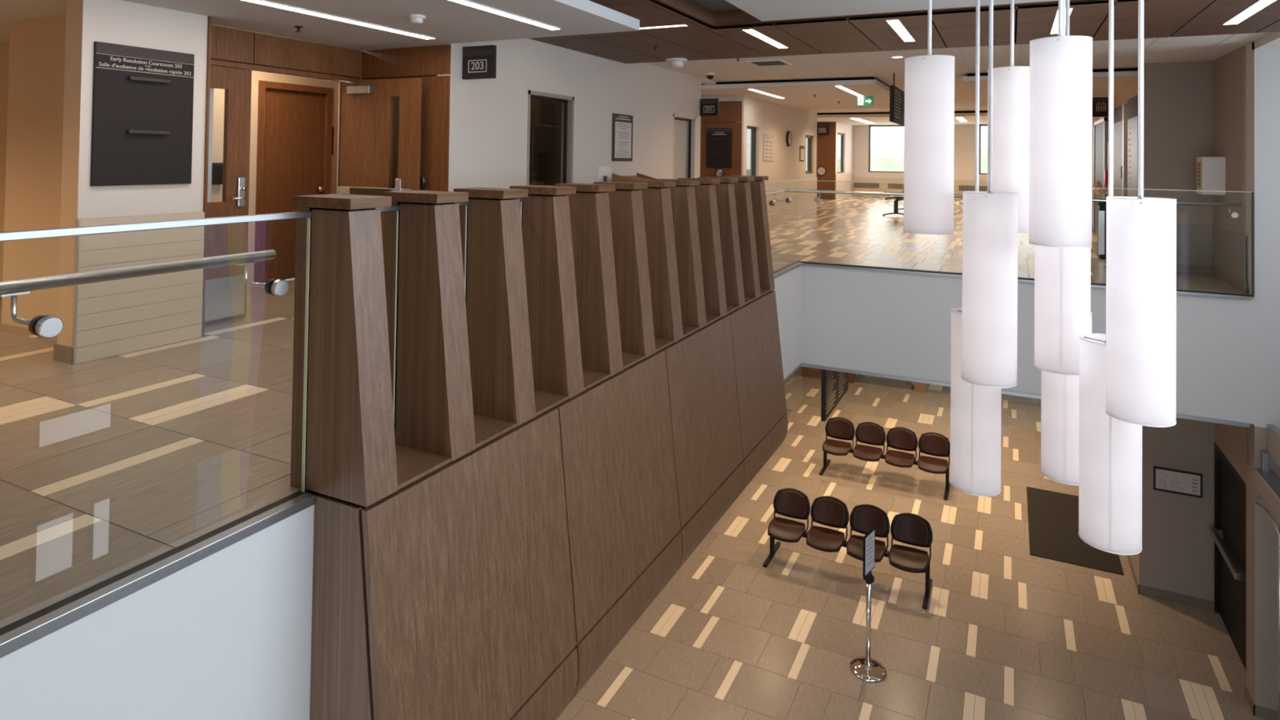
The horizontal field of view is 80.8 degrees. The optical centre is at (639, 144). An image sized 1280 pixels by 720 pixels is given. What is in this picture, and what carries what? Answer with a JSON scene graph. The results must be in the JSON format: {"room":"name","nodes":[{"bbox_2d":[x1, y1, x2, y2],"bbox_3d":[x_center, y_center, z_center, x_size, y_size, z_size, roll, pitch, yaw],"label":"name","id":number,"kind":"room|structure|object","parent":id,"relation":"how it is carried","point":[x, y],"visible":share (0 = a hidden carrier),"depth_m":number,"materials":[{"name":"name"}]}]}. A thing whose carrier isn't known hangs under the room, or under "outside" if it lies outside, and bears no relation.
{"room":"courthouse lobby","nodes":[
{"label":"courthouse lobby","id":0,"kind":"room"},
{"bbox_2d":[0,0,213,346],"bbox_3d":[-5.380,0.205,6.162,4.900,2.260,1.100,0,-1,26],"label":"wall","id":1,"kind":"structure","parent":0,"point":[120,22],"depth_m":4.80,"materials":[{"name":"white paint"}]},
{"bbox_2d":[53,343,72,364],"bbox_3d":[-5.436,1.282,6.056,4.902,0.100,0.932,0,-1,26],"label":"baseboard","id":2,"kind":"structure","parent":1,"relation":"attached to","point":[63,353],"depth_m":4.60,"materials":[{"name":"tile"}]},
{"bbox_2d":[71,218,79,364],"bbox_3d":[-3.429,0.894,4.565,0.029,0.880,0.009,0,-1,26],"label":"trim","id":3,"kind":"structure","parent":1,"relation":"attached to","point":[77,220],"depth_m":4.56,"materials":[{"name":"metal"}]},
{"bbox_2d":[75,211,204,364],"bbox_3d":[-3.253,0.904,4.925,0.020,0.877,0.795,0,-1,26],"label":"wall paneling","id":4,"kind":"structure","parent":1,"relation":"attached to","point":[118,317],"depth_m":4.88,"materials":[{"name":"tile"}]},
{"bbox_2d":[89,41,194,186],"bbox_3d":[-3.228,-0.184,4.919,0.055,0.896,0.627,0,-1,26],"label":"sign","id":5,"kind":"object","parent":1,"relation":"attached to","point":[143,98],"visible":1,"depth_m":4.89,"materials":[{"name":"brown metal"}]},
{"bbox_2d":[201,16,211,337],"bbox_3d":[-3.195,0.221,5.368,0.322,2.260,0.020,0,-1,26],"label":"trim","id":6,"kind":"structure","parent":1,"relation":"attached to","point":[209,18],"depth_m":5.30,"materials":[{"name":"brown wood"}]},
{"bbox_2d":[1,13,362,328],"bbox_3d":[-3.359,0.127,6.979,1.300,2.500,3.650,0,-1,26],"label":"wall","id":7,"kind":"structure","parent":0,"point":[37,48],"depth_m":5.49,"materials":[{"name":"beige paint"}]},
{"bbox_2d":[211,162,222,184],"bbox_3d":[-3.918,0.269,6.934,0.040,0.200,0.140,0,-1,26],"label":"card reader","id":8,"kind":"object","parent":7,"relation":"attached to","point":[217,167],"visible":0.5,"depth_m":6.93,"materials":[{"name":"black plastic"}]},
{"bbox_2d":[253,80,333,283],"bbox_3d":[-3.559,0.385,7.730,0.100,2.005,0.880,0,-1,26],"label":"door","id":9,"kind":"structure","parent":7,"relation":"in","point":[295,123],"depth_m":7.66,"materials":[{"name":"brown wood"}]},
{"bbox_2d":[0,0,639,50],"bbox_3d":[-4.804,-0.989,4.396,7.485,0.080,6.590,0,-1,26],"label":"ceiling","id":10,"kind":"structure","parent":0,"point":[447,21],"depth_m":5.32,"materials":[{"name":"white paint"}]},
{"bbox_2d":[241,0,435,39],"bbox_3d":[-2.348,-0.901,4.894,0.100,0.008,2.860,0,-1,26],"label":"recessed light","id":11,"kind":"object","parent":10,"relation":"in","point":[258,2],"visible":1,"depth_m":5.29,"materials":[{"name":"white plastic"}]},
{"bbox_2d":[448,0,560,30],"bbox_3d":[-1.260,-0.896,4.358,0.085,0.008,2.860,0,-1,26],"label":"recessed light","id":12,"kind":"object","parent":10,"relation":"in","point":[465,2],"visible":1,"depth_m":5.05,"materials":[{"name":"white plastic"}]},
{"bbox_2d":[0,265,802,719],"bbox_3d":[-0.443,2.036,4.741,0.229,1.245,11.200,0,-1,26],"label":"wall","id":13,"kind":"structure","parent":0,"point":[226,635],"depth_m":2.47,"materials":[{"name":"white paint"}]},
{"bbox_2d":[0,179,802,657],"bbox_3d":[-0.478,0.861,4.672,0.256,1.121,10.994,0,-1,26],"label":"glass balustrade","id":14,"kind":"object","parent":13,"relation":"on","point":[21,633],"visible":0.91,"depth_m":2.40,"materials":[{"name":"glass"}]},
{"bbox_2d":[28,315,51,337],"bbox_3d":[-1.678,0.510,2.115,0.038,0.062,0.062,0,-1,26],"label":"washer","id":15,"kind":"object","parent":14,"relation":"in","point":[33,325],"depth_m":2.09,"materials":[{"name":"black plastic"}]},
{"bbox_2d":[264,279,276,295],"bbox_3d":[-1.351,0.527,2.778,0.038,0.062,0.062,0,-1,26],"label":"washer","id":16,"kind":"object","parent":14,"relation":"in","point":[269,286],"depth_m":2.76,"materials":[{"name":"black plastic"}]},
{"bbox_2d":[290,175,787,719],"bbox_3d":[0.050,1.623,5.169,0.560,2.729,5.343,0,-1,26],"label":"screen","id":17,"kind":"object","parent":13,"relation":"attached to","point":[604,383],"visible":1,"depth_m":3.64,"materials":[{"name":"brown wood"}]},
{"bbox_2d":[395,444,451,489],"bbox_3d":[-1.002,1.321,3.091,0.314,0.016,0.308,0,-1,26],"label":"shelf","id":18,"kind":"object","parent":17,"relation":"attached to","point":[414,461],"depth_m":3.11,"materials":[{"name":"brown wood"}]},
{"bbox_2d":[473,414,516,448],"bbox_3d":[-0.796,1.331,3.510,0.314,0.016,0.308,0,-1,26],"label":"shelf","id":19,"kind":"object","parent":17,"relation":"attached to","point":[487,428],"depth_m":3.52,"materials":[{"name":"brown wood"}]},
{"bbox_2d":[533,390,568,416],"bbox_3d":[-0.590,1.342,3.929,0.314,0.016,0.308,0,-1,26],"label":"shelf","id":20,"kind":"object","parent":17,"relation":"attached to","point":[544,400],"depth_m":3.93,"materials":[{"name":"brown wood"}]},
{"bbox_2d":[582,369,610,390],"bbox_3d":[-0.383,1.352,4.348,0.314,0.016,0.308,0,-1,26],"label":"shelf","id":21,"kind":"object","parent":17,"relation":"attached to","point":[597,378],"depth_m":4.35,"materials":[{"name":"brown wood"}]},
{"bbox_2d":[622,352,644,368],"bbox_3d":[-0.176,1.362,4.766,0.314,0.016,0.308,0,-1,26],"label":"shelf","id":22,"kind":"object","parent":17,"relation":"attached to","point":[633,360],"depth_m":4.76,"materials":[{"name":"brown wood"}]},
{"bbox_2d":[654,337,674,352],"bbox_3d":[0.030,1.373,5.185,0.314,0.016,0.308,0,-1,26],"label":"shelf","id":23,"kind":"object","parent":17,"relation":"attached to","point":[662,344],"depth_m":5.17,"materials":[{"name":"brown wood"}]},
{"bbox_2d":[682,324,698,337],"bbox_3d":[0.237,1.383,5.604,0.314,0.016,0.308,0,-1,26],"label":"shelf","id":24,"kind":"object","parent":17,"relation":"attached to","point":[692,331],"depth_m":5.60,"materials":[{"name":"brown wood"}]},
{"bbox_2d":[706,314,720,324],"bbox_3d":[0.443,1.393,6.022,0.314,0.016,0.308,0,-1,26],"label":"shelf","id":25,"kind":"object","parent":17,"relation":"attached to","point":[711,319],"depth_m":6.01,"materials":[{"name":"brown wood"}]},
{"bbox_2d":[210,25,817,191],"bbox_3d":[0.438,0.059,11.973,1.110,2.920,15.760,0,-1,26],"label":"wall","id":26,"kind":"structure","parent":0,"point":[488,130],"depth_m":7.41,"materials":[{"name":"white paint"}]},
{"bbox_2d":[204,65,251,324],"bbox_3d":[-3.271,0.373,5.546,0.119,1.944,0.868,0,-1,26],"label":"door","id":27,"kind":"structure","parent":26,"relation":"in","point":[225,288],"depth_m":5.80,"materials":[{"name":"brown wood"}]},
{"bbox_2d":[210,59,342,194],"bbox_3d":[-3.113,0.365,5.939,0.065,1.995,1.812,0,-1,26],"label":"trim","id":28,"kind":"structure","parent":26,"relation":"attached to","point":[213,62],"depth_m":6.50,"materials":[{"name":"brown wood"}]},
{"bbox_2d":[210,25,436,79],"bbox_3d":[-2.556,-0.750,5.897,1.090,0.277,2.180,0,-1,26],"label":"trim","id":29,"kind":"structure","parent":26,"relation":"attached to","point":[215,25],"depth_m":6.58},
{"bbox_2d":[318,78,422,257],"bbox_3d":[-2.343,0.402,6.454,0.889,1.944,0.286,0,-1,23],"label":"door","id":30,"kind":"structure","parent":26,"relation":"in","point":[366,112],"depth_m":6.54,"materials":[{"name":"brown wood"}]},
{"bbox_2d":[462,44,496,79],"bbox_3d":[-1.408,-0.718,6.580,0.335,0.286,0.049,0,-1,26],"label":"number sign","id":31,"kind":"object","parent":26,"relation":"attached to","point":[479,62],"visible":1,"depth_m":6.55,"materials":[{"name":"plastic"}]},
{"bbox_2d":[526,89,574,185],"bbox_3d":[-0.998,0.445,7.954,0.136,1.965,0.880,0,-1,26],"label":"door frame","id":32,"kind":"structure","parent":26,"relation":"in","point":[567,109],"depth_m":8.30,"materials":[{"name":"beige paint"}]},
{"bbox_2d":[597,166,611,182],"bbox_3d":[-0.419,0.388,8.963,0.020,0.250,0.320,0,-1,26],"label":"thermostat plate","id":33,"kind":"object","parent":26,"relation":"attached to","point":[604,173],"visible":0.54,"depth_m":8.93,"materials":[{"name":"white plastic"}]},
{"bbox_2d":[611,113,632,161],"bbox_3d":[-0.216,-0.083,9.374,0.017,0.583,0.535,0,-1,26],"label":"poster","id":34,"kind":"object","parent":26,"relation":"attached to","point":[622,124],"visible":1,"depth_m":9.35,"materials":[{"name":"paper"}]},
{"bbox_2d":[616,123,630,154],"bbox_3d":[-0.208,-0.053,9.372,0.002,0.397,0.373,0,-1,26],"label":"print","id":35,"kind":"object","parent":34,"relation":"attached to","point":[623,130],"depth_m":9.37,"materials":[{"name":"paper"}]},
{"bbox_2d":[672,113,696,178],"bbox_3d":[0.599,0.537,11.190,0.136,1.940,0.860,0,-1,26],"label":"door frame","id":36,"kind":"structure","parent":26,"relation":"in","point":[691,121],"depth_m":11.53,"materials":[{"name":"white paint"}]},
{"bbox_2d":[699,97,719,115],"bbox_3d":[1.077,-0.578,11.663,0.295,0.270,0.049,0,-1,26],"label":"number sign","id":37,"kind":"object","parent":26,"relation":"attached to","point":[708,107],"visible":1,"depth_m":11.64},
{"bbox_2d":[746,125,756,175],"bbox_3d":[2.053,0.185,14.162,0.110,1.050,0.760,0,-1,26],"label":"window","id":38,"kind":"structure","parent":26,"relation":"in","point":[753,129],"depth_m":14.46,"materials":[{"name":"grey metal"}]},
{"bbox_2d":[763,133,773,160],"bbox_3d":[2.576,0.062,15.034,0.016,0.540,0.720,0,-1,26],"label":"notice sheet","id":39,"kind":"object","parent":26,"relation":"attached to","point":[768,139],"visible":1,"depth_m":15.00,"materials":[{"name":"paper"}]},
{"bbox_2d":[764,177,817,224],"bbox_3d":[3.142,1.193,16.193,0.020,0.877,5.730,0,-1,26],"label":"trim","id":40,"kind":"structure","parent":26,"relation":"attached to","point":[802,204],"depth_m":16.57,"materials":[{"name":"tile"}]},
{"bbox_2d":[804,134,812,173],"bbox_3d":[4.030,0.258,18.171,0.110,0.960,0.860,0,-1,26],"label":"window","id":41,"kind":"structure","parent":26,"relation":"in","point":[810,137],"depth_m":18.49,"materials":[{"name":"grey metal"}]},
{"bbox_2d":[701,67,1137,115],"bbox_3d":[7.280,-0.895,18.135,7.800,0.205,15.680,0,-1,26],"label":"trim","id":42,"kind":"structure","parent":26,"relation":"attached to","point":[1127,68],"depth_m":11.82,"materials":[{"name":"metal"}]},
{"bbox_2d":[529,100,553,152],"bbox_3d":[-1.571,-0.239,10.317,0.450,0.700,0.700,0,-1,26],"label":"wall","id":43,"kind":"structure","parent":0,"point":[541,122],"depth_m":10.27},
{"bbox_2d":[0,195,1248,628],"bbox_3d":[2.402,1.592,13.721,12.180,0.030,29.800,0,-1,26],"label":"floor","id":44,"kind":"structure","parent":0,"point":[109,466],"depth_m":3.56,"materials":[{"name":"tile"}]},
{"bbox_2d":[611,172,657,182],"bbox_3d":[0.012,0.902,8.950,0.450,1.115,0.660,0,-1,26],"label":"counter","id":45,"kind":"object","parent":44,"relation":"on","point":[616,178],"visible":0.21,"depth_m":8.97,"materials":[{"name":"brown wood"}]},
{"bbox_2d":[1096,202,1106,258],"bbox_3d":[6.540,1.186,10.419,0.340,0.780,0.340,0,-1,26],"label":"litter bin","id":46,"kind":"object","parent":44,"relation":"on","point":[1101,207],"visible":0.4,"depth_m":10.33,"materials":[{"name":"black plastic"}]},
{"bbox_2d":[528,96,736,186],"bbox_3d":[-0.462,0.194,11.270,1.800,2.600,6.610,0,-1,26],"label":"wall","id":47,"kind":"structure","parent":0,"point":[544,167],"depth_m":10.98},
{"bbox_2d":[700,101,742,177],"bbox_3d":[1.389,0.387,13.877,1.015,2.358,0.020,0,-1,26],"label":"panel","id":48,"kind":"object","parent":47,"relation":"attached to","point":[730,114],"visible":0.39,"depth_m":13.78,"materials":[{"name":"brown wood"}]},
{"bbox_2d":[706,128,732,168],"bbox_3d":[1.450,0.063,13.821,0.490,0.735,0.050,0,-1,26],"label":"notice","id":49,"kind":"object","parent":48,"relation":"attached to","point":[718,140],"visible":1,"depth_m":13.82,"materials":[{"name":"brown metal"}]},
{"bbox_2d":[693,0,739,11],"bbox_3d":[1.118,-1.313,1.382,5.630,0.015,9.410,0,-1,26],"label":"ceiling","id":50,"kind":"structure","parent":0,"point":[713,5],"depth_m":6.58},
{"bbox_2d":[746,128,808,175],"bbox_3d":[4.931,0.400,22.089,1.700,2.720,6.410,0,-1,26],"label":"wall","id":51,"kind":"structure","parent":0,"point":[748,131],"depth_m":19.57,"materials":[{"name":"white paint"}]},
{"bbox_2d":[701,79,889,109],"bbox_3d":[3.102,-0.884,14.413,3.600,0.065,5.450,0,-1,26],"label":"ceiling","id":52,"kind":"structure","parent":0,"point":[797,95],"depth_m":12.93,"materials":[{"name":"paint"}]},
{"bbox_2d":[857,95,873,106],"bbox_3d":[3.942,-0.765,13.152,0.275,0.195,0.052,0,-1,26],"label":"exit sign","id":53,"kind":"object","parent":52,"relation":"hanging from","point":[864,100],"visible":1,"depth_m":13.13,"materials":[{"name":"green plastic"}]},
{"bbox_2d":[793,366,854,383],"bbox_3d":[4.130,4.412,19.062,2.580,2.870,0.170,0,-1,26],"label":"wall","id":54,"kind":"structure","parent":0,"point":[802,371],"depth_m":18.84,"materials":[{"name":"brown wood"}]},
{"bbox_2d":[856,373,914,389],"bbox_3d":[5.984,4.434,18.298,1.380,2.850,0.060,0,-1,26],"label":"door","id":55,"kind":"structure","parent":54,"relation":"in","point":[908,386],"depth_m":18.25,"materials":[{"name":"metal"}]},
{"bbox_2d":[816,121,835,199],"bbox_3d":[6.109,0.541,25.163,0.895,2.580,0.150,0,-1,26],"label":"panel","id":56,"kind":"object","parent":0,"point":[826,144],"visible":0.64,"depth_m":25.01,"materials":[{"name":"brown wood"}]},
{"bbox_2d":[835,121,853,195],"bbox_3d":[7.106,0.466,26.329,0.150,2.800,3.080,0,-1,26],"label":"wall","id":57,"kind":"structure","parent":0,"point":[847,130],"depth_m":26.58,"materials":[{"name":"white paint"}]},
{"bbox_2d":[835,172,853,199],"bbox_3d":[7.165,1.427,26.271,0.020,0.877,3.050,0,-1,26],"label":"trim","id":58,"kind":"structure","parent":57,"relation":"attached to","point":[848,176],"depth_m":26.14,"materials":[{"name":"paint"}]},
{"bbox_2d":[817,112,987,124],"bbox_3d":[8.937,-0.780,23.438,7.680,0.080,4.900,0,-1,26],"label":"ceiling","id":59,"kind":"structure","parent":0,"point":[878,119],"depth_m":22.68,"materials":[{"name":"paint"}]},
{"bbox_2d":[817,101,987,112],"bbox_3d":[8.334,-0.939,21.174,8.600,0.020,11.300,0,-1,26],"label":"ceiling","id":60,"kind":"structure","parent":0,"point":[969,105],"depth_m":20.60,"materials":[{"name":"white paint"}]},
{"bbox_2d":[528,0,1279,63],"bbox_3d":[1.768,-1.190,2.837,9.350,0.170,12.600,0,-1,26],"label":"ceiling","id":61,"kind":"structure","parent":0,"point":[709,34],"depth_m":6.56,"materials":[{"name":"brown wood"}]},
{"bbox_2d":[665,57,687,67],"bbox_3d":[0.433,-0.965,8.956,0.260,0.100,0.260,0,-1,26],"label":"smoke detector","id":62,"kind":"object","parent":61,"relation":"attached to","point":[673,62],"visible":1,"depth_m":8.88,"materials":[{"name":"white plastic"}]},
{"bbox_2d":[742,29,788,48],"bbox_3d":[1.246,-1.040,7.380,0.105,0.020,1.230,0,-1,26],"label":"recessed light","id":63,"kind":"object","parent":61,"relation":"in","point":[752,32],"visible":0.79,"depth_m":7.33,"materials":[{"name":"white plastic"}]},
{"bbox_2d":[885,19,915,41],"bbox_3d":[2.376,-1.034,6.822,0.105,0.020,1.230,0,-1,26],"label":"recessed light","id":64,"kind":"object","parent":61,"relation":"in","point":[895,24],"visible":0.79,"depth_m":6.77,"materials":[{"name":"white plastic"}]},
{"bbox_2d":[903,0,955,235],"bbox_3d":[1.892,-0.251,4.917,0.308,1.651,0.308,0,-1,26],"label":"pendant lamp","id":65,"kind":"object","parent":61,"relation":"hanging from","point":[929,79],"visible":1,"depth_m":4.78,"materials":[{"name":"fabric"}]},
{"bbox_2d":[949,0,1001,496],"bbox_3d":[2.225,0.587,4.967,0.308,3.316,0.308,0,-1,26],"label":"pendant lamp","id":66,"kind":"object","parent":61,"relation":"hanging from","point":[975,410],"visible":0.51,"depth_m":4.83,"materials":[{"name":"fabric"}]},
{"bbox_2d":[961,0,1017,387],"bbox_3d":[2.137,0.176,4.585,0.308,2.511,0.308,0,-1,26],"label":"pendant lamp","id":67,"kind":"object","parent":61,"relation":"hanging from","point":[989,218],"visible":1,"depth_m":4.45,"materials":[{"name":"fabric"}]},
{"bbox_2d":[986,0,1029,234],"bbox_3d":[2.606,-0.226,5.267,0.308,1.670,0.308,0,-1,26],"label":"pendant lamp","id":68,"kind":"object","parent":61,"relation":"hanging from","point":[1011,84],"visible":0.55,"depth_m":5.13,"materials":[{"name":"fabric"}]},
{"bbox_2d":[1028,0,1093,248],"bbox_3d":[2.345,-0.263,4.192,0.308,1.640,0.308,0,-1,26],"label":"pendant lamp","id":69,"kind":"object","parent":61,"relation":"hanging from","point":[1060,66],"visible":1,"depth_m":4.06,"materials":[{"name":"fabric"}]},
{"bbox_2d":[1034,0,1090,375],"bbox_3d":[2.645,0.163,4.703,0.308,2.465,0.308,0,-1,26],"label":"pendant lamp","id":70,"kind":"object","parent":61,"relation":"hanging from","point":[1062,275],"visible":0.47,"depth_m":4.57,"materials":[{"name":"fabric"}]},
{"bbox_2d":[1040,0,1092,485],"bbox_3d":[2.967,0.618,5.224,0.308,3.347,0.308,0,-1,26],"label":"pendant lamp","id":71,"kind":"object","parent":61,"relation":"hanging from","point":[1060,393],"visible":0.37,"depth_m":5.09,"materials":[{"name":"fabric"}]},
{"bbox_2d":[1078,0,1142,555],"bbox_3d":[2.693,0.589,4.301,0.308,3.330,0.308,0,-1,26],"label":"pendant lamp","id":72,"kind":"object","parent":61,"relation":"hanging from","point":[1110,511],"visible":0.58,"depth_m":4.18,"materials":[{"name":"fabric"}]},
{"bbox_2d":[1105,0,1176,426],"bbox_3d":[2.627,0.168,3.942,0.308,2.504,0.308,0,-1,26],"label":"pendant lamp","id":73,"kind":"object","parent":61,"relation":"hanging from","point":[1141,230],"visible":1,"depth_m":3.81,"materials":[{"name":"fabric"}]},
{"bbox_2d":[1222,0,1276,24],"bbox_3d":[4.641,-1.023,5.705,0.105,0.020,1.230,0,-1,26],"label":"recessed light","id":74,"kind":"object","parent":61,"relation":"in","point":[1260,5],"visible":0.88,"depth_m":5.73,"materials":[{"name":"white plastic"}]},
{"bbox_2d":[556,373,1268,719],"bbox_3d":[3.677,5.671,8.642,11.000,0.030,25.000,0,-1,26],"label":"floor","id":75,"kind":"structure","parent":0,"point":[1005,632],"depth_m":8.89,"materials":[{"name":"tile"}]},
{"bbox_2d":[762,488,933,608],"bbox_3d":[2.724,5.242,9.915,2.094,0.846,0.690,0,-1,26],"label":"bench","id":76,"kind":"object","parent":75,"relation":"on","point":[912,529],"visible":0.95,"depth_m":9.98,"materials":[{"name":"leather"}]},
{"bbox_2d":[848,527,887,682],"bbox_3d":[2.452,4.898,8.061,0.390,1.460,0.390,0,-1,26],"label":"stanchion","id":77,"kind":"object","parent":75,"relation":"on","point":[867,668],"visible":1,"depth_m":8.03,"materials":[{"name":"silver metal"}]},
{"bbox_2d":[866,537,873,565],"bbox_3d":[2.470,4.360,8.062,0.001,0.257,0.180,0,-1,39],"label":"print","id":78,"kind":"object","parent":77,"relation":"attached to","point":[869,540],"depth_m":8.06,"materials":[{"name":"paper"}]},
{"bbox_2d":[818,417,950,500],"bbox_3d":[4.184,5.314,12.874,2.094,0.846,0.690,0,-1,26],"label":"bench","id":79,"kind":"object","parent":75,"relation":"on","point":[931,443],"visible":0.99,"depth_m":12.93,"materials":[{"name":"leather"}]},
{"bbox_2d":[1026,486,1124,575],"bbox_3d":[6.462,5.736,11.304,1.110,0.012,2.440,0,-1,26],"label":"entrance mat","id":80,"kind":"object","parent":75,"relation":"on","point":[1052,516],"visible":0.76,"depth_m":11.02,"materials":[{"name":"carpet"}]},
{"bbox_2d":[1253,423,1279,719],"bbox_3d":[5.402,4.183,5.876,0.176,2.895,3.500,0,-1,26],"label":"beam","id":81,"kind":"structure","parent":75,"relation":"on","point":[1265,481],"depth_m":7.15,"materials":[{"name":"beige paint"}]},
{"bbox_2d":[853,124,987,190],"bbox_3d":[11.487,0.471,25.997,8.400,2.900,0.200,0,-1,26],"label":"wall","id":82,"kind":"structure","parent":0,"point":[964,134],"depth_m":26.14,"materials":[{"name":"white paint"}]},
{"bbox_2d":[868,124,903,172],"bbox_3d":[9.588,0.170,26.902,2.750,1.740,0.110,0,-1,26],"label":"window","id":83,"kind":"structure","parent":82,"relation":"in","point":[869,126],"depth_m":27.45,"materials":[{"name":"clear glass"}]},
{"bbox_2d":[853,177,987,199],"bbox_3d":[10.827,1.565,26.175,6.630,0.699,0.020,0,-1,26],"label":"trim","id":84,"kind":"structure","parent":82,"relation":"attached to","point":[883,187],"depth_m":27.10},
{"bbox_2d":[647,32,1271,102],"bbox_3d":[4.282,-0.999,12.057,7.800,0.020,8.635,0,-1,26],"label":"ceiling","id":85,"kind":"structure","parent":0,"point":[879,65],"depth_m":9.38,"materials":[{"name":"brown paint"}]},
{"bbox_2d":[746,59,791,66],"bbox_3d":[1.690,-1.059,9.799,0.450,0.012,0.520,0,-1,26],"label":"ceiling vent","id":86,"kind":"object","parent":85,"relation":"in","point":[774,62],"visible":1,"depth_m":9.75,"materials":[{"name":"white metal"}]},
{"bbox_2d":[889,72,904,126],"bbox_3d":[3.954,-0.654,11.393,0.065,0.702,1.900,0,-1,26],"label":"hanging sign","id":87,"kind":"object","parent":85,"relation":"hanging from","point":[896,95],"visible":0.65,"depth_m":10.77,"materials":[{"name":"black metal"}]},
{"bbox_2d":[801,41,1279,711],"bbox_3d":[5.427,2.294,8.052,7.371,6.750,0.299,0,-1,26],"label":"wall","id":88,"kind":"structure","parent":0,"point":[891,323],"depth_m":7.70,"materials":[{"name":"white paint"}]},
{"bbox_2d":[783,264,1252,427],"bbox_3d":[3.599,2.147,7.557,4.572,1.305,2.230,0,-1,26],"label":"trim","id":89,"kind":"structure","parent":88,"relation":"attached to","point":[919,380],"depth_m":8.82,"materials":[{"name":"paint"}]},
{"bbox_2d":[785,180,1254,297],"bbox_3d":[4.030,1.003,8.664,4.810,1.074,0.214,0,-1,26],"label":"glass balustrade","id":90,"kind":"object","parent":89,"relation":"on","point":[1234,215],"visible":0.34,"depth_m":8.28,"materials":[{"name":"glass"}]},
{"bbox_2d":[1244,685,1278,719],"bbox_3d":[7.421,5.628,6.979,2.815,0.100,0.312,0,-1,26],"label":"baseboard","id":91,"kind":"structure","parent":88,"relation":"attached to","point":[1259,711],"depth_m":7.44,"materials":[{"name":"tile"}]},
{"bbox_2d":[962,71,1137,106],"bbox_3d":[6.715,-0.866,12.630,2.100,0.065,5.450,0,-1,26],"label":"ceiling","id":92,"kind":"structure","parent":0,"point":[1100,79],"depth_m":10.77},
{"bbox_2d":[1092,45,1245,235],"bbox_3d":[10.144,0.329,16.246,0.860,2.800,18.480,0,-1,26],"label":"wall","id":93,"kind":"structure","parent":0,"point":[1193,109],"depth_m":9.11,"materials":[{"name":"beige paint"}]},
{"bbox_2d":[1093,117,1107,234],"bbox_3d":[8.333,0.607,13.608,0.048,2.100,1.860,0,-1,26],"label":"doorway","id":94,"kind":"structure","parent":93,"relation":"in","point":[1100,126],"depth_m":13.57,"materials":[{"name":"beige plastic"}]},
{"bbox_2d":[1092,97,1108,116],"bbox_3d":[7.587,-0.616,12.355,0.288,0.320,0.050,0,-1,26],"label":"number sign","id":95,"kind":"object","parent":93,"relation":"attached to","point":[1100,104],"visible":0.68,"depth_m":12.34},
{"bbox_2d":[1113,103,1127,196],"bbox_3d":[7.123,0.517,11.168,0.058,2.160,1.350,0,-1,26],"label":"doorway","id":96,"kind":"structure","parent":93,"relation":"in","point":[1120,113],"depth_m":11.02,"materials":[{"name":"paint"}]},
{"bbox_2d":[1127,94,1137,196],"bbox_3d":[6.513,0.421,9.910,0.044,2.090,0.890,0,-1,26],"label":"board","id":97,"kind":"object","parent":93,"relation":"attached to","point":[1132,103],"visible":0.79,"depth_m":9.89,"materials":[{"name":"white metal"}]},
{"bbox_2d":[1092,223,1246,293],"bbox_3d":[9.998,1.676,16.162,0.715,0.100,18.500,0,-1,26],"label":"baseboard","id":98,"kind":"structure","parent":93,"relation":"attached to","point":[1191,268],"depth_m":8.96,"materials":[{"name":"tile"}]},
{"bbox_2d":[1196,156,1225,195],"bbox_3d":[6.586,0.360,8.676,0.222,0.430,0.300,0,-1,26],"label":"upper cabinet","id":99,"kind":"object","parent":93,"relation":"attached to","point":[1211,171],"visible":1,"depth_m":8.55,"materials":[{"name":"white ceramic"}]},
{"bbox_2d":[1176,224,1245,282],"bbox_3d":[6.246,1.198,8.533,0.698,0.480,1.380,0,-1,26],"label":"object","id":100,"kind":"structure","parent":93,"relation":"attached to","point":[1224,250],"depth_m":8.97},
{"bbox_2d":[1130,417,1214,600],"bbox_3d":[8.287,4.354,12.591,0.780,2.870,7.100,0,-1,26],"label":"wall","id":101,"kind":"structure","parent":0,"point":[1176,555],"depth_m":9.39,"materials":[{"name":"beige paint"}]},
{"bbox_2d":[1126,555,1214,610],"bbox_3d":[8.259,5.734,12.562,0.792,0.110,7.115,0,-1,26],"label":"baseboard","id":102,"kind":"structure","parent":101,"relation":"attached to","point":[1141,589],"depth_m":9.40,"materials":[{"name":"tile"}]},
{"bbox_2d":[1153,466,1202,497],"bbox_3d":[6.719,4.215,9.391,0.503,0.289,0.030,0,-1,26],"label":"framed notice","id":103,"kind":"object","parent":101,"relation":"attached to","point":[1165,479],"depth_m":9.39,"materials":[{"name":"paper"}]},
{"bbox_2d":[1214,422,1246,484],"bbox_3d":[6.775,4.260,8.442,0.180,2.870,1.680,0,-1,26],"label":"wall","id":104,"kind":"structure","parent":0,"point":[1231,440],"depth_m":8.44,"materials":[{"name":"beige paint"}]},
{"bbox_2d":[1209,442,1246,671],"bbox_3d":[6.738,4.672,8.562,0.170,2.050,1.480,0,-1,26],"label":"door","id":105,"kind":"structure","parent":104,"relation":"in","point":[1228,532],"depth_m":8.64,"materials":[{"name":"black metal"}]},
{"bbox_3d":[5.119,2.236,11.529,11.000,1.240,31.300,0,-1,26],"label":"ceiling","id":106,"kind":"structure","parent":0,"visible":0},
{"bbox_2d":[821,368,848,421],"bbox_3d":[3.042,3.430,11.671,0.065,1.200,1.730,0,-1,26],"label":"hanging directory","id":107,"kind":"object","parent":106,"relation":"hanging from","point":[834,384],"visible":0.5,"depth_m":11.24,"materials":[{"name":"black metal"}]},
{"label":"outside","id":108,"kind":"structure","parent":0,"visible":0},
{"bbox_3d":[30.875,7.642,62.654,240.000,0.200,260.000,0,-1,26],"label":"ground","id":109,"kind":"structure","parent":108,"visible":0},
{"bbox_2d":[836,147,987,173],"bbox_3d":[54.194,4.159,103.099,126.000,9.045,17.000,0,-1,26],"label":"hills","id":110,"kind":"structure","parent":109,"relation":"on","point":[879,161],"depth_m":107.05,"materials":[{"name":"white"}]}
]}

